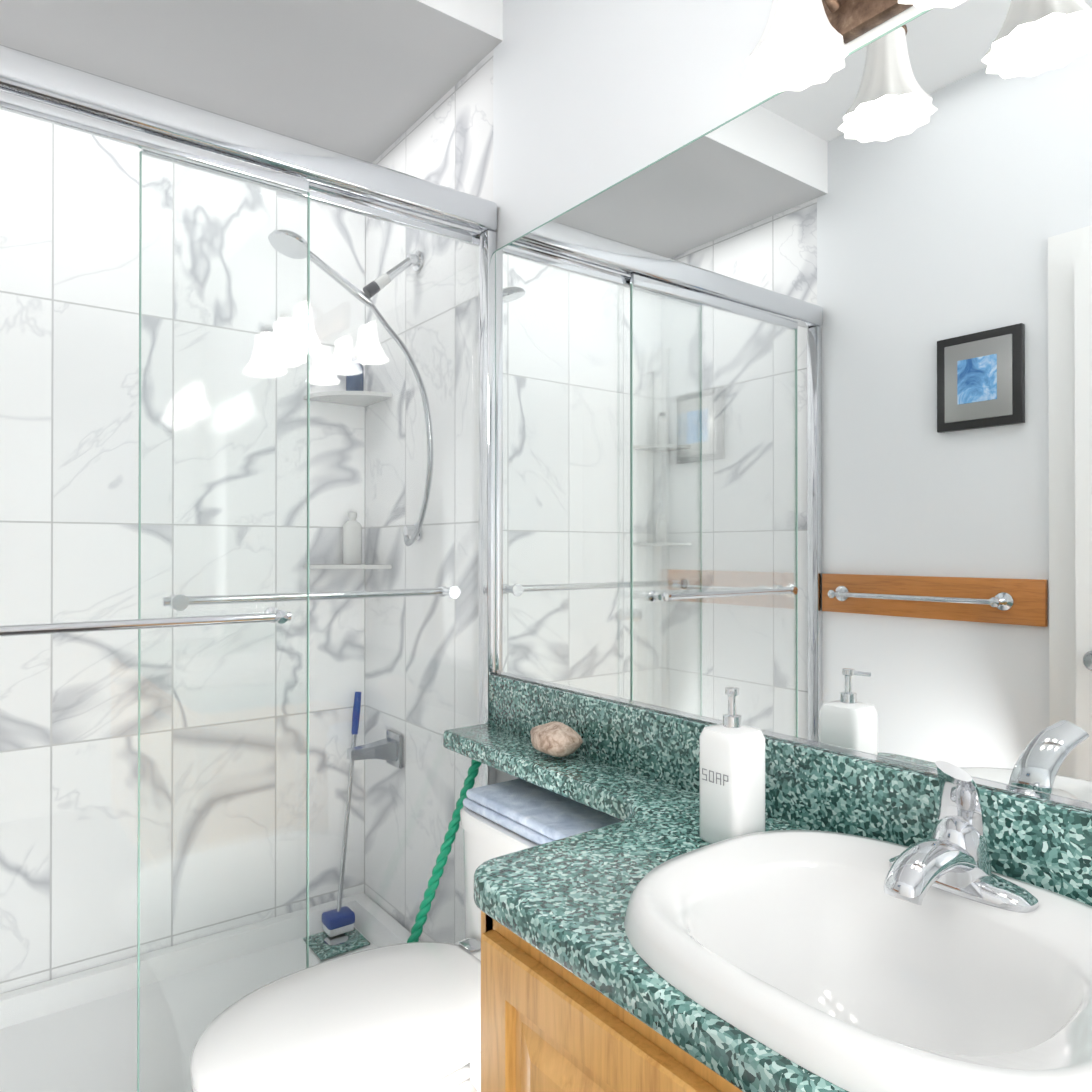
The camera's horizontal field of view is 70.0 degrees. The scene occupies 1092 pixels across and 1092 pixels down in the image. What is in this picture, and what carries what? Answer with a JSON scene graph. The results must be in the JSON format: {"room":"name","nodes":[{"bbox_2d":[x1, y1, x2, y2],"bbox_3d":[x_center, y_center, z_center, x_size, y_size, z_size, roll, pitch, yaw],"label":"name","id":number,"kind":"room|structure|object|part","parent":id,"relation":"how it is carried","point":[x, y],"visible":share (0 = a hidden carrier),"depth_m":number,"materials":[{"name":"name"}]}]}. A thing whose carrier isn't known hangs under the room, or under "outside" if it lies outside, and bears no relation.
{"room":"bathroom","nodes":[
{"label":"bathroom","id":0,"kind":"room"},
{"bbox_2d":[0,109,364,993],"bbox_3d":[-1.218,-0.057,2.130,1.490,2.700,0.120,0,0,-37],"label":"wall","id":1,"kind":"structure","parent":0,"point":[38,879],"depth_m":2.17,"materials":[{"name":"stone"}]},
{"bbox_2d":[303,391,391,568],"bbox_3d":[-0.608,-0.197,2.385,0.200,0.532,0.200,0,0,-37],"label":"corner shelf","id":2,"kind":"object","parent":1,"relation":"attached to","point":[355,397],"depth_m":2.36,"materials":[{"name":"white stone"}]},
{"bbox_2d":[343,512,361,563],"bbox_3d":[-0.602,-0.025,2.425,0.060,0.162,0.041,0,0,-37],"label":"shampoo bottle","id":3,"kind":"object","parent":2,"relation":"on","point":[351,547],"depth_m":2.41,"materials":[{"name":"grey plastic"}]},
{"bbox_2d":[346,354,363,390],"bbox_3d":[-0.595,-0.530,2.426,0.056,0.132,0.039,0,0,-37],"label":"wash bottle","id":4,"kind":"object","parent":2,"relation":"on","point":[355,375],"depth_m":2.41,"materials":[{"name":"blue"}]},
{"bbox_2d":[0,0,501,162],"bbox_3d":[-0.894,-1.319,1.805,1.370,0.180,0.800,0,0,-37],"label":"ceiling","id":5,"kind":"structure","parent":0,"point":[371,81],"depth_m":1.94,"materials":[{"name":"grey paint"}]},
{"bbox_2d":[417,0,502,40],"bbox_3d":[-0.653,-1.321,1.484,1.370,0.180,0.002,0,0,-37],"label":"ceiling soffit","id":6,"kind":"structure","parent":5,"relation":"attached to","point":[485,16],"depth_m":1.85,"materials":[{"name":"white paint"}]},
{"bbox_2d":[365,50,492,943],"bbox_3d":[-0.347,-0.056,2.310,0.120,2.700,0.880,0,0,-37],"label":"wall","id":7,"kind":"structure","parent":0,"point":[446,140],"depth_m":2.20,"materials":[{"name":"stone"}]},
{"bbox_2d":[141,149,479,245],"bbox_3d":[-0.463,-0.751,1.691,0.746,0.028,0.016,0,0,-37],"label":"header","id":8,"kind":"object","parent":7,"relation":"attached to","point":[350,204],"visible":0.58,"depth_m":1.73,"materials":[{"name":"silver metal"}]},
{"bbox_2d":[268,230,432,768],"bbox_3d":[-0.531,-0.094,2.113,0.409,1.503,0.362,0,0,-37],"label":"shower head","id":9,"kind":"object","parent":7,"relation":"attached to","point":[364,751],"depth_m":2.15,"materials":[{"name":"silver metal"}]},
{"bbox_2d":[479,230,496,786],"bbox_3d":[-0.143,0.171,1.911,0.027,1.879,0.044,0,0,-37],"label":"door jamb","id":10,"kind":"object","parent":7,"relation":"attached to","point":[487,249],"visible":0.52,"depth_m":1.90,"materials":[{"name":"silver metal"}]},
{"bbox_2d":[490,674,1091,889],"bbox_3d":[0.578,0.367,0.955,0.020,0.121,2.386,0,0,-37],"label":"backsplash","id":11,"kind":"structure","parent":7,"relation":"attached to","point":[1053,839],"depth_m":1.22,"materials":[{"name":"green stone"}]},
{"bbox_2d":[493,0,1091,811],"bbox_3d":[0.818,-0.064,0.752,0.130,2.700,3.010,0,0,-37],"label":"mirror","id":12,"kind":"object","parent":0,"point":[793,416],"depth_m":1.20,"materials":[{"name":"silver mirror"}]},
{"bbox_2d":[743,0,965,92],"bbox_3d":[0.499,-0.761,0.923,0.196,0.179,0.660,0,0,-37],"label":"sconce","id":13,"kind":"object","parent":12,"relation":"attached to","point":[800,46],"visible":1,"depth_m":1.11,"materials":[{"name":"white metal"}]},
{"bbox_3d":[0.347,-0.742,1.083,0.144,0.142,0.144,0,0,-37],"label":"lamp shade","id":14,"kind":"part","parent":13,"relation":"part of","materials":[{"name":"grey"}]},
{"bbox_3d":[0.384,-0.815,1.111,0.109,0.069,0.015,0,0,-37],"label":"arm","id":15,"kind":"part","parent":13,"relation":"part of"},
{"bbox_3d":[0.479,-0.742,0.907,0.144,0.142,0.144,0,0,-37],"label":"lamp shade","id":16,"kind":"part","parent":13,"relation":"part of","materials":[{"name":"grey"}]},
{"bbox_3d":[-0.038,1.335,0.652,1.610,0.100,3.890,0,0,-37],"label":"floor","id":17,"kind":"structure","parent":0,"visible":0},
{"bbox_2d":[0,893,419,1091],"bbox_3d":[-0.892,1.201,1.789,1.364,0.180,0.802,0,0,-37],"label":"bathtub","id":18,"kind":"object","parent":17,"relation":"on","point":[94,1070],"depth_m":1.97,"materials":[{"name":"white ceramic"}]},
{"bbox_2d":[322,692,360,936],"bbox_3d":[-0.617,0.809,2.395,0.155,0.694,0.137,0,0,-37],"label":"scrub brush","id":19,"kind":"object","parent":18,"relation":"on","point":[335,928],"depth_m":2.37,"materials":[{"name":"blue plastic"}]},
{"bbox_2d":[191,806,537,1091],"bbox_3d":[-0.210,0.921,1.378,0.762,0.736,0.450,0,0,-37],"label":"toilet","id":20,"kind":"object","parent":17,"relation":"on","point":[403,1017],"visible":0.56,"depth_m":1.27,"materials":[{"name":"white ceramic"}]},
{"bbox_3d":[-0.315,0.797,1.316,0.519,0.034,0.400,0,0,-37],"label":"lid","id":21,"kind":"part","parent":20,"relation":"part of","materials":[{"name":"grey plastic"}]},
{"bbox_2d":[463,778,622,844],"bbox_3d":[0.003,0.533,1.557,0.178,0.040,0.370,0,0,-37],"label":"towel","id":22,"kind":"object","parent":20,"relation":"on","point":[536,814],"visible":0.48,"depth_m":1.52,"materials":[{"name":"grey fabric"}]},
{"bbox_2d":[407,759,481,942],"bbox_3d":[-0.293,0.886,1.668,0.414,0.802,0.104,0,0,-37],"label":"plunger","id":23,"kind":"object","parent":17,"relation":"on","point":[436,876],"visible":0.62,"depth_m":1.74,"materials":[{"name":"teal plastic"}]},
{"bbox_2d":[474,898,758,1091],"bbox_3d":[0.586,0.874,0.509,0.536,0.820,1.667,0,0,-37],"label":"bathroom vanity","id":24,"kind":"object","parent":17,"relation":"on","point":[547,1026],"depth_m":0.88,"materials":[{"name":"brown wood"}]},
{"bbox_3d":[0.046,0.829,0.849,0.020,0.655,0.410,0,0,-37],"label":"door","id":25,"kind":"part","parent":24,"relation":"part of","materials":[{"name":"brown wood"}]},
{"bbox_2d":[443,722,834,1091],"bbox_3d":[0.379,0.446,0.805,0.516,0.040,2.386,0,0,-37],"label":"countertop","id":26,"kind":"structure","parent":24,"relation":"on","point":[653,812],"depth_m":1.05,"materials":[{"name":"green stone"}]},
{"bbox_2d":[530,721,582,756],"bbox_3d":[0.020,0.394,1.589,0.090,0.070,0.117,0,0,-37],"label":"stone","id":27,"kind":"object","parent":26,"relation":"on","point":[556,739],"visible":1,"depth_m":1.55,"materials":[{"name":"beige stone"}]},
{"bbox_2d":[699,687,764,843],"bbox_3d":[0.269,0.316,1.129,0.075,0.222,0.074,0,0,-37],"label":"soap dispenser","id":28,"kind":"object","parent":26,"relation":"on","point":[731,776],"visible":0.96,"depth_m":1.10,"materials":[{"name":"white ceramic"}]},
{"bbox_2d":[551,802,1091,1091],"bbox_3d":[0.357,0.471,0.822,0.464,0.160,0.530,0,0,-37],"label":"sink","id":29,"kind":"object","parent":26,"relation":"in","point":[777,933],"depth_m":0.87,"materials":[{"name":"white ceramic"}]},
{"bbox_2d":[867,760,1050,913],"bbox_3d":[0.446,0.319,0.889,0.174,0.162,0.164,0,0,-37],"label":"faucet","id":30,"kind":"object","parent":29,"relation":"on","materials":[{"name":"silver metal"}]},
{"bbox_3d":[-1.212,0.167,1.108,0.027,1.879,0.044,0,0,-37],"label":"door jamb","id":31,"kind":"object","parent":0,"visible":0},
{"bbox_2d":[0,44,496,1091],"bbox_3d":[-0.678,0.115,1.510,1.364,1.910,0.060,0,0,-37],"label":"shower door","id":32,"kind":"structure","parent":31,"relation":"attached to","point":[30,76],"depth_m":1.54,"materials":[{"name":"clear glass"}]},
{"bbox_2d":[137,151,141,1091],"bbox_3d":[-0.762,0.164,1.461,0.003,1.810,0.006,0,0,-37],"label":"shower door edge","id":33,"kind":"object","parent":32,"relation":"attached to","point":[139,600],"depth_m":1.46,"materials":[{"name":"clear glass"}]},
{"bbox_2d":[0,90,308,193],"bbox_3d":[-0.802,-0.753,1.405,0.760,0.028,0.016,0,0,-37],"label":"rail","id":34,"kind":"object","parent":32,"relation":"attached to","point":[42,111],"visible":1,"depth_m":1.44,"materials":[{"name":"silver metal"}]},
{"bbox_3d":[-0.802,0.164,1.401,0.760,1.810,0.006,0,0,-37],"label":"glass","id":35,"kind":"part","parent":32,"relation":"part of","materials":[{"name":"clear glass"}]},
{"bbox_2d":[168,594,188,610],"bbox_3d":[-0.727,0.110,1.533,0.032,0.032,0.066,0,0,-37],"label":"post","id":36,"kind":"object","parent":32,"relation":"attached to","point":[178,605],"depth_m":1.51,"materials":[{"name":"silver metal"}]},
{"bbox_2d":[162,588,442,605],"bbox_3d":[-0.494,0.111,1.732,0.650,0.018,0.018,0,0,-37],"label":"bar","id":37,"kind":"object","parent":36,"relation":"attached to","point":[367,594],"depth_m":1.71,"materials":[{"name":"silver metal"}]},
{"bbox_3d":[-0.678,-0.805,1.514,1.364,0.070,0.060,0,0,-37],"label":"rail","id":38,"kind":"part","parent":32,"relation":"part of","materials":[{"name":"silver metal"}]},
{"bbox_2d":[264,607,287,623],"bbox_3d":[-0.537,0.140,1.555,0.032,0.032,0.066,0,0,-37],"label":"post","id":39,"kind":"object","parent":32,"relation":"attached to","point":[281,616],"visible":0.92,"depth_m":1.53,"materials":[{"name":"silver metal"}]},
{"bbox_2d":[306,192,309,967],"bbox_3d":[-0.497,0.165,1.630,0.003,1.810,0.006,0,0,-37],"label":"shower door edge","id":40,"kind":"object","parent":32,"relation":"attached to","point":[308,469],"visible":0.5,"depth_m":1.63,"materials":[{"name":"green glass"}]},
{"bbox_3d":[-0.463,0.166,1.686,0.746,1.810,0.006,0,0,-37],"label":"glass","id":41,"kind":"part","parent":32,"relation":"part of","materials":[{"name":"clear glass"}]},
{"bbox_2d":[438,586,459,598],"bbox_3d":[-0.239,0.112,1.900,0.032,0.032,0.066,0,0,-37],"label":"post","id":42,"kind":"object","parent":32,"relation":"attached to","point":[449,591],"visible":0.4,"depth_m":1.88,"materials":[{"name":"silver metal"}]},
{"bbox_3d":[-1.005,0.138,1.204,0.032,0.032,0.066,0,0,-37],"label":"post","id":43,"kind":"object","parent":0,"visible":0},
{"bbox_2d":[0,612,290,636],"bbox_3d":[-0.759,0.139,1.364,0.625,0.018,0.018,0,0,-37],"label":"bar","id":44,"kind":"object","parent":43,"relation":"attached to","point":[55,628],"visible":1,"depth_m":1.38,"materials":[{"name":"silver metal"}]}
]}

